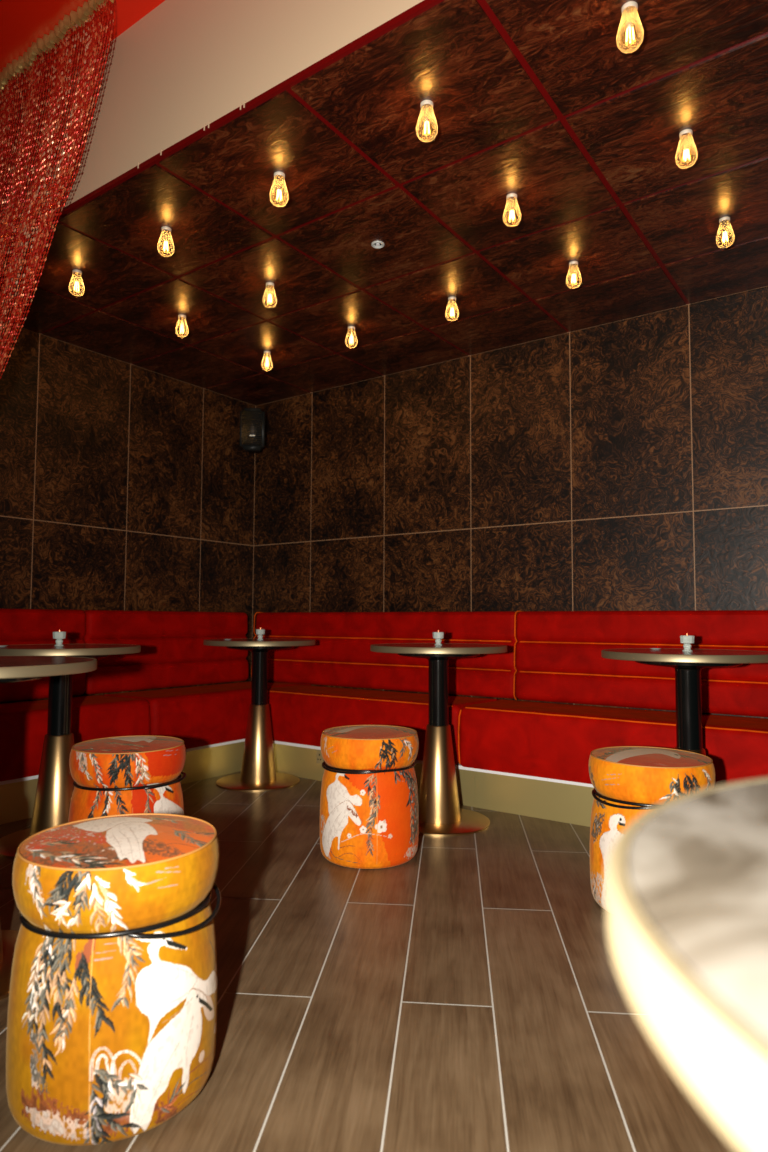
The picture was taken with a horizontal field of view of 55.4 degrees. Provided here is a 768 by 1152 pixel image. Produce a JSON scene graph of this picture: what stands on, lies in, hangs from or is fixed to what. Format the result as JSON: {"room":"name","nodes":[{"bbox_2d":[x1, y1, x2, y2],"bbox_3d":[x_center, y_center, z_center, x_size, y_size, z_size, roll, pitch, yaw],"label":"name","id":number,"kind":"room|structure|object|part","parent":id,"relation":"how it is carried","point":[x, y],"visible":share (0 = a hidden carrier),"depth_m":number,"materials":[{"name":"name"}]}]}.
{"room":"restaurant","nodes":[
{"label":"restaurant","id":0,"kind":"room"},
{"bbox_2d":[0,0,164,123],"bbox_3d":[-0.616,-2.031,0.904,5.420,0.050,2.545,-2,-4,35],"label":"ceiling","id":1,"kind":"structure","parent":0,"point":[22,22],"depth_m":2.51,"materials":[{"name":"red paint"}]},
{"bbox_2d":[0,0,115,378],"bbox_3d":[-1.526,-1.109,2.789,1.578,1.566,0.074,-2,-4,35],"label":"curtain","id":2,"kind":"object","parent":1,"relation":"hanging from","point":[30,60],"visible":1,"depth_m":2.59,"materials":[{"name":"red fabric"}]},
{"bbox_2d":[0,322,255,703],"bbox_3d":[-2.276,-0.405,3.244,0.100,2.925,4.591,-2,-4,35],"label":"wall","id":3,"kind":"structure","parent":0,"point":[124,486],"depth_m":4.21,"materials":[{"name":"brown"}]},
{"bbox_2d":[0,741,244,824],"bbox_3d":[-2.115,0.953,2.863,0.513,0.170,4.300,-2,-4,35],"label":"baseboard","id":4,"kind":"structure","parent":3,"relation":"attached to","point":[17,799],"depth_m":3.93,"materials":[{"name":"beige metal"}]},
{"bbox_2d":[0,739,244,784],"bbox_3d":[-2.107,0.859,2.863,0.531,0.017,4.300,-2,-4,35],"label":"trim","id":5,"kind":"structure","parent":3,"relation":"attached to","point":[241,740],"depth_m":3.91,"materials":[{"name":"white"}]},
{"bbox_2d":[0,609,149,781],"bbox_3d":[-2.365,0.459,2.496,0.558,0.733,3.362,-2,-4,35],"label":"banquette","id":6,"kind":"object","parent":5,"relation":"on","point":[23,725],"visible":0.69,"depth_m":3.52,"materials":[{"name":"red fabric"}]},
{"bbox_3d":[-2.562,0.321,2.577,0.153,0.450,3.252,-2,-4,35],"label":"backrest","id":7,"kind":"part","parent":6,"relation":"part of","materials":[{"name":"red fabric"}]},
{"bbox_3d":[-2.315,0.682,2.446,0.432,0.282,3.362,-2,-4,35],"label":"seat","id":8,"kind":"part","parent":6,"relation":"part of","materials":[{"name":"red fabric"}]},
{"bbox_2d":[83,610,310,748],"bbox_3d":[-1.067,0.575,4.316,0.558,0.733,1.323,-2,-4,35],"label":"banquette","id":9,"kind":"object","parent":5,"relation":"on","point":[173,653],"visible":0.73,"depth_m":4.14,"materials":[{"name":"red fabric"}]},
{"bbox_3d":[-1.277,0.436,4.378,0.153,0.450,1.167,-2,-4,35],"label":"backrest","id":10,"kind":"part","parent":9,"relation":"part of","materials":[{"name":"red fabric"}]},
{"bbox_3d":[-0.985,0.801,4.310,0.432,0.282,1.213,-2,-4,35],"label":"seat","id":11,"kind":"part","parent":9,"relation":"part of","materials":[{"name":"red fabric"}]},
{"bbox_2d":[240,408,264,452],"bbox_3d":[-0.844,-0.927,4.800,0.156,0.265,0.367,0,-3,-3],"label":"wall speaker","id":12,"kind":"object","parent":3,"relation":"attached to","point":[252,420],"visible":1,"depth_m":4.63,"materials":[{"name":"black plastic"}]},
{"bbox_2d":[241,411,261,444],"bbox_3d":[-0.836,-0.935,4.623,0.128,0.210,0.004,0,-3,-3],"label":"grille","id":13,"kind":"object","parent":12,"relation":"attached to","point":[251,421],"depth_m":4.62,"materials":[{"name":"black metal"}]},
{"bbox_2d":[0,0,422,239],"bbox_3d":[0.095,-1.677,1.885,5.420,0.532,0.090,-2,-4,35],"label":"wall","id":14,"kind":"structure","parent":0,"point":[185,65],"depth_m":2.33,"materials":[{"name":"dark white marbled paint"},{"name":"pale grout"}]},
{"bbox_2d":[137,101,245,167],"bbox_3d":[-0.616,-1.385,2.311,0.509,0.019,0.013,-2,-4,35],"label":"trim","id":15,"kind":"structure","parent":14,"relation":"attached to","point":[244,102],"depth_m":2.25,"materials":[{"name":"beige paint"}]},
{"bbox_2d":[0,771,743,1151],"bbox_3d":[-0.034,1.006,1.554,5.420,0.080,4.591,-2,-4,35],"label":"floor","id":16,"kind":"structure","parent":0,"point":[468,993],"depth_m":1.64,"materials":[{"name":"brown tile"}]},
{"bbox_2d":[0,656,97,999],"bbox_3d":[-1.051,0.597,1.833,0.600,0.763,0.600,1,-4,-14],"label":"pedestal table","id":17,"kind":"object","parent":16,"relation":"on","point":[13,669],"visible":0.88,"depth_m":1.80,"materials":[{"name":"gold metal"}]},
{"bbox_3d":[-1.052,0.972,1.810,0.444,0.012,0.444,1,-4,-14],"label":"plate","id":18,"kind":"part","parent":17,"relation":"part of","materials":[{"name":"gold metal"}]},
{"bbox_3d":[-1.050,0.261,1.854,0.364,0.038,0.364,1,-4,-14],"label":"mounting plate","id":19,"kind":"part","parent":17,"relation":"part of","materials":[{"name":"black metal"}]},
{"bbox_2d":[0,644,140,858],"bbox_3d":[-1.290,0.661,2.901,0.600,0.763,0.600,-3,-5,43],"label":"pedestal table","id":20,"kind":"object","parent":16,"relation":"on","point":[55,787],"visible":0.67,"depth_m":2.84,"materials":[{"name":"gold metal"}]},
{"bbox_3d":[-1.291,1.036,2.878,0.444,0.012,0.444,-3,-5,43],"label":"plate","id":21,"kind":"part","parent":20,"relation":"part of","materials":[{"name":"gold metal"}]},
{"bbox_2d":[53,630,65,645],"bbox_3d":[-1.304,0.248,2.938,0.051,0.067,0.048,-2,-4,35],"label":"candle holder","id":22,"kind":"object","parent":20,"relation":"on","point":[58,636],"visible":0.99,"depth_m":2.92,"materials":[{"name":"white ceramic"}]},
{"bbox_2d":[53,632,65,638],"bbox_3d":[-1.304,0.239,2.939,0.051,0.030,0.048,-2,-4,35],"label":"cup","id":23,"kind":"object","parent":22,"relation":"on","point":[56,635],"depth_m":2.92,"materials":[{"name":"glass"}]},
{"bbox_3d":[-1.288,0.325,2.922,0.364,0.038,0.364,-3,-5,43],"label":"mounting plate","id":24,"kind":"part","parent":20,"relation":"part of","materials":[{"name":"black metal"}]},
{"bbox_2d":[6,813,220,1145],"bbox_3d":[-0.503,0.724,1.386,0.371,0.460,0.370,1,-4,-19],"label":"stool","id":25,"kind":"object","parent":16,"relation":"on","point":[112,1017],"visible":1,"depth_m":1.24,"materials":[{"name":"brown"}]},
{"bbox_2d":[12,835,219,932],"bbox_3d":[-0.503,0.560,1.396,0.369,0.113,0.369,1,-4,-19],"label":"cushion","id":26,"kind":"object","parent":25,"relation":"on","point":[61,883],"depth_m":1.26,"materials":[{"name":"fabric"}]},
{"bbox_2d":[20,815,214,868],"bbox_3d":[-0.503,0.498,1.399,0.351,0.009,0.351,1,-4,-19],"label":"cushion","id":27,"kind":"object","parent":25,"relation":"on","point":[112,841],"depth_m":1.35,"materials":[{"name":"fabric"}]},
{"bbox_2d":[68,735,185,822],"bbox_3d":[-0.857,0.787,2.446,0.370,0.460,0.370,1,-4,-19],"label":"stool","id":28,"kind":"object","parent":16,"relation":"on","point":[118,775],"visible":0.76,"depth_m":2.31,"materials":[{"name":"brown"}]},
{"bbox_2d":[69,744,185,787],"bbox_3d":[-0.857,0.623,2.456,0.369,0.113,0.369,1,-4,-19],"label":"cushion","id":29,"kind":"object","parent":28,"relation":"on","point":[91,765],"depth_m":2.31,"materials":[{"name":"fabric"}]},
{"bbox_2d":[73,736,182,752],"bbox_3d":[-0.856,0.562,2.460,0.351,0.009,0.351,1,-4,-19],"label":"cushion","id":30,"kind":"object","parent":28,"relation":"on","point":[119,744],"depth_m":2.41,"materials":[{"name":"fabric"}]},
{"bbox_2d":[203,639,315,791],"bbox_3d":[-0.676,0.729,3.961,0.600,0.763,0.600,2,-4,-22],"label":"pedestal table","id":31,"kind":"object","parent":16,"relation":"on","point":[258,773],"visible":0.98,"depth_m":3.89,"materials":[{"name":"gold metal"}]},
{"bbox_3d":[-0.677,1.103,3.938,0.444,0.012,0.444,2,-4,-22],"label":"plate","id":32,"kind":"part","parent":31,"relation":"part of","materials":[{"name":"gold metal"}]},
{"bbox_3d":[-0.674,0.392,3.982,0.364,0.038,0.364,2,-4,-22],"label":"mounting plate","id":33,"kind":"part","parent":31,"relation":"part of","materials":[{"name":"black metal"}]},
{"bbox_2d":[256,628,264,639],"bbox_3d":[-0.674,0.314,3.986,0.051,0.067,0.048,-2,-4,35],"label":"candle holder","id":34,"kind":"object","parent":31,"relation":"on","point":[260,632],"visible":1,"depth_m":3.97,"materials":[{"name":"white ceramic"}]},
{"bbox_2d":[256,629,264,634],"bbox_3d":[-0.674,0.306,3.987,0.051,0.030,0.048,-2,-4,35],"label":"cup","id":35,"kind":"object","parent":34,"relation":"on","point":[258,631],"depth_m":3.97,"materials":[{"name":"glass"}]},
{"bbox_2d":[320,725,418,868],"bbox_3d":[-0.054,0.808,2.736,0.382,0.460,0.382,0,-3,-1],"label":"stool","id":36,"kind":"object","parent":16,"relation":"on","point":[369,804],"visible":1,"depth_m":2.58,"materials":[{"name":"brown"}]},
{"bbox_2d":[320,733,418,769],"bbox_3d":[-0.054,0.644,2.746,0.369,0.113,0.369,0,-3,-1],"label":"cushion","id":37,"kind":"object","parent":36,"relation":"on","point":[340,751],"depth_m":2.60,"materials":[{"name":"fabric"}]},
{"bbox_2d":[323,725,415,738],"bbox_3d":[-0.053,0.583,2.750,0.351,0.009,0.351,0,-3,-1],"label":"cushion","id":38,"kind":"object","parent":36,"relation":"on","point":[351,731],"depth_m":2.70,"materials":[{"name":"fabric"}]},
{"bbox_2d":[370,643,506,835],"bbox_3d":[0.238,0.686,3.203,0.600,0.763,0.600,-2,-4,35],"label":"pedestal table","id":39,"kind":"object","parent":16,"relation":"on","point":[440,812],"visible":0.94,"depth_m":3.13,"materials":[{"name":"gold metal"}]},
{"bbox_2d":[433,630,443,644],"bbox_3d":[0.240,0.272,3.229,0.051,0.067,0.048,-2,-4,35],"label":"candle holder","id":40,"kind":"object","parent":39,"relation":"on","point":[438,636],"visible":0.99,"depth_m":3.21,"materials":[{"name":"white ceramic"}]},
{"bbox_2d":[433,632,443,638],"bbox_3d":[0.240,0.263,3.229,0.051,0.030,0.048,-2,-4,35],"label":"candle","id":41,"kind":"object","parent":40,"relation":"on","point":[436,635],"depth_m":3.21,"materials":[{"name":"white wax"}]},
{"bbox_3d":[0.240,0.349,3.224,0.364,0.038,0.364,-2,-4,35],"label":"mounting plate","id":42,"kind":"part","parent":39,"relation":"part of","materials":[{"name":"black metal"}]},
{"bbox_3d":[0.237,1.061,3.180,0.444,0.012,0.444,-2,-4,35],"label":"plate","id":43,"kind":"part","parent":39,"relation":"part of","materials":[{"name":"gold metal"}]},
{"bbox_2d":[589,746,714,910],"bbox_3d":[0.826,0.782,2.260,0.370,0.460,0.370,0,-4,9],"label":"stool","id":44,"kind":"object","parent":16,"relation":"on","point":[627,781],"visible":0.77,"depth_m":2.17,"materials":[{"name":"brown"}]},
{"bbox_2d":[592,747,710,766],"bbox_3d":[0.827,0.557,2.274,0.351,0.009,0.351,-1,-4,20],"label":"cushion","id":45,"kind":"object","parent":44,"relation":"on","point":[606,756],"depth_m":2.23,"materials":[{"name":"fabric"}]},
{"bbox_2d":[589,755,714,803],"bbox_3d":[0.827,0.618,2.270,0.369,0.113,0.369,-1,-4,20],"label":"cushion","id":46,"kind":"object","parent":44,"relation":"on","point":[615,779],"depth_m":2.13,"materials":[{"name":"fabric"}]},
{"bbox_2d":[601,648,767,755],"bbox_3d":[1.101,0.655,2.635,0.600,0.763,0.600,0,-3,-1],"label":"pedestal table","id":47,"kind":"object","parent":16,"relation":"on","point":[687,666],"visible":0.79,"depth_m":2.60,"materials":[{"name":"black metal"}]},
{"bbox_2d":[680,635,693,651],"bbox_3d":[1.103,0.240,2.660,0.051,0.067,0.048,-2,-4,35],"label":"candle holder","id":48,"kind":"object","parent":47,"relation":"on","point":[687,640],"visible":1,"depth_m":2.65,"materials":[{"name":"white ceramic"}]},
{"bbox_2d":[680,635,693,643],"bbox_3d":[1.103,0.232,2.661,0.051,0.030,0.048,-2,-4,35],"label":"cup","id":49,"kind":"object","parent":48,"relation":"on","point":[685,639],"depth_m":2.64,"materials":[{"name":"glass"}]},
{"bbox_3d":[1.103,0.318,2.656,0.364,0.038,0.364,0,-3,-1],"label":"mounting plate","id":50,"kind":"part","parent":47,"relation":"part of","materials":[{"name":"black metal"}]},
{"bbox_2d":[607,777,767,1151],"bbox_3d":[0.383,0.504,0.211,0.600,0.763,0.600,0,-3,1],"label":"pedestal table","id":51,"kind":"object","parent":16,"relation":"on","point":[687,878],"visible":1,"depth_m":0.25,"materials":[{"name":"white stone"}]},
{"bbox_2d":[0,0,767,405],"bbox_3d":[0.684,-1.347,2.695,5.420,0.024,2.146,-2,-4,35],"label":"ceiling","id":52,"kind":"structure","parent":0,"point":[538,101],"depth_m":2.66,"materials":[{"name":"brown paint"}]},
{"bbox_2d":[69,269,84,295],"bbox_3d":[-1.325,-1.261,3.154,0.064,0.106,0.064,-1,-4,23],"label":"bulb","id":53,"kind":"object","parent":52,"relation":"attached to","point":[76,278],"visible":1,"depth_m":3.14,"materials":[{"name":"beige"}]},
{"bbox_2d":[157,226,173,256],"bbox_3d":[-0.837,-1.281,2.807,0.064,0.106,0.064,1,-4,-5],"label":"bulb","id":54,"kind":"object","parent":52,"relation":"attached to","point":[166,237],"visible":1,"depth_m":2.79,"materials":[{"name":"beige"}]},
{"bbox_2d":[175,314,188,337],"bbox_3d":[-0.998,-1.232,3.612,0.064,0.106,0.064,1,-4,-16],"label":"bulb","id":55,"kind":"object","parent":52,"relation":"attached to","point":[182,318],"visible":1,"depth_m":3.60,"materials":[{"name":"beige"}]},
{"bbox_2d":[261,351,272,370],"bbox_3d":[-0.655,-1.201,4.093,0.064,0.106,0.064,-3,-5,40],"label":"bulb","id":56,"kind":"object","parent":52,"relation":"attached to","point":[266,353],"visible":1,"depth_m":4.08,"materials":[{"name":"beige"}]},
{"bbox_2d":[263,282,276,307],"bbox_3d":[-0.509,-1.251,3.265,0.064,0.106,0.064,-3,-5,41],"label":"bulb","id":57,"kind":"object","parent":52,"relation":"attached to","point":[269,290],"visible":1,"depth_m":3.25,"materials":[{"name":"beige"}]},
{"bbox_2d":[270,171,288,206],"bbox_3d":[-0.353,-1.300,2.463,0.064,0.106,0.064,1,-4,-20],"label":"bulb","id":58,"kind":"object","parent":52,"relation":"attached to","point":[279,184],"visible":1,"depth_m":2.45,"materials":[{"name":"beige"}]},
{"bbox_2d":[345,326,357,347],"bbox_3d":[-0.167,-1.221,3.746,0.064,0.106,0.064,-2,-4,35],"label":"bulb","id":59,"kind":"object","parent":52,"relation":"attached to","point":[351,333],"visible":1,"depth_m":3.73,"materials":[{"name":"beige"}]},
{"bbox_2d":[371,241,383,247],"bbox_3d":[-0.024,-1.321,2.917,0.052,0.006,0.052,-2,-4,35],"label":"recessed light","id":60,"kind":"object","parent":52,"relation":"in","point":[379,244],"visible":1,"depth_m":2.92,"materials":[{"name":"silver metal"}]},
{"bbox_2d":[416,100,437,141],"bbox_3d":[0.125,-1.319,2.123,0.064,0.106,0.064,0,-4,6],"label":"bulb","id":61,"kind":"object","parent":52,"relation":"attached to","point":[426,115],"visible":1,"depth_m":2.11,"materials":[{"name":"beige"}]},
{"bbox_2d":[445,297,458,320],"bbox_3d":[0.317,-1.240,3.402,0.064,0.106,0.064,-2,-4,30],"label":"bulb","id":62,"kind":"object","parent":52,"relation":"attached to","point":[452,304],"visible":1,"depth_m":3.39,"materials":[{"name":"beige"}]},
{"bbox_2d":[503,193,520,226],"bbox_3d":[0.452,-1.289,2.582,0.064,0.106,0.064,1,-4,-7],"label":"bulb","id":63,"kind":"object","parent":52,"relation":"attached to","point":[512,205],"visible":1,"depth_m":2.57,"materials":[{"name":"beige"}]},
{"bbox_2d":[566,261,581,288],"bbox_3d":[0.794,-1.258,3.062,0.064,0.106,0.064,2,-4,-21],"label":"bulb","id":64,"kind":"object","parent":52,"relation":"attached to","point":[573,265],"visible":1,"depth_m":3.05,"materials":[{"name":"beige"}]},
{"bbox_2d":[616,1,643,52],"bbox_3d":[0.600,-1.337,1.785,0.064,0.106,0.064,2,-4,-23],"label":"bulb","id":65,"kind":"object","parent":52,"relation":"attached to","point":[630,18],"visible":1,"depth_m":1.77,"materials":[{"name":"beige"}]},
{"bbox_2d":[675,129,697,168],"bbox_3d":[0.927,-1.308,2.244,0.064,0.106,0.064,3,-5,-42],"label":"bulb","id":66,"kind":"object","parent":52,"relation":"attached to","point":[686,142],"visible":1,"depth_m":2.23,"materials":[{"name":"beige"}]},
{"bbox_2d":[716,217,734,247],"bbox_3d":[1.270,-1.277,2.724,0.064,0.106,0.064,-3,-5,43],"label":"bulb","id":67,"kind":"object","parent":52,"relation":"attached to","point":[724,226],"visible":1,"depth_m":2.71,"materials":[{"name":"beige"}]},
{"bbox_2d":[252,286,767,718],"bbox_3d":[1.292,-0.370,3.581,5.520,2.925,0.100,-2,-4,35],"label":"wall","id":68,"kind":"structure","parent":0,"point":[622,465],"depth_m":3.87,"materials":[{"name":"dark brown marble stone tile"},{"name":"grout"}]},
{"bbox_2d":[316,750,326,763],"bbox_3d":[-0.332,0.984,3.967,0.086,0.072,0.006,-2,-4,35],"label":"power socket","id":69,"kind":"object","parent":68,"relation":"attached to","point":[319,759],"visible":0.54,"depth_m":3.98,"materials":[{"name":"beige plastic"}]},
{"bbox_2d":[273,743,593,826],"bbox_3d":[1.360,0.980,3.072,4.905,0.170,0.504,-2,-4,35],"label":"baseboard","id":70,"kind":"structure","parent":68,"relation":"attached to","point":[554,801],"depth_m":3.33,"materials":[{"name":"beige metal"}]},
{"bbox_2d":[273,740,593,787],"bbox_3d":[1.358,0.886,3.070,4.900,0.017,0.519,-2,-4,35],"label":"trim","id":71,"kind":"structure","parent":68,"relation":"attached to","point":[457,766],"depth_m":3.36,"materials":[{"name":"white"}]},
{"bbox_2d":[251,611,518,763],"bbox_3d":[-0.172,0.568,4.167,1.880,0.736,0.539,-2,-4,35],"label":"banquette","id":72,"kind":"object","parent":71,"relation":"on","point":[341,655],"visible":0.7,"depth_m":4.08,"materials":[{"name":"red fabric"}]},
{"bbox_3d":[-0.089,0.787,4.016,1.363,0.282,0.413,-2,-4,35],"label":"seat","id":73,"kind":"part","parent":72,"relation":"part of","materials":[{"name":"red fabric"}]},
{"bbox_3d":[-0.059,0.438,4.332,1.878,0.450,0.153,-2,-4,35],"label":"backrest","id":74,"kind":"part","parent":72,"relation":"part of","materials":[{"name":"red fabric"}]},
{"bbox_2d":[458,610,767,784],"bbox_3d":[1.920,0.485,2.672,3.478,0.736,0.553,-2,-4,35],"label":"banquette","id":75,"kind":"object","parent":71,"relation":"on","point":[559,659],"visible":0.89,"depth_m":3.27,"materials":[{"name":"red fabric"}]},
{"bbox_3d":[1.882,0.709,2.607,3.478,0.282,0.427,-2,-4,35],"label":"seat","id":76,"kind":"part","parent":75,"relation":"part of","materials":[{"name":"red fabric"}]},
{"bbox_3d":[2.076,0.353,2.802,3.366,0.450,0.173,-2,-4,35],"label":"backrest","id":77,"kind":"part","parent":75,"relation":"part of","materials":[{"name":"red fabric"}]}
]}

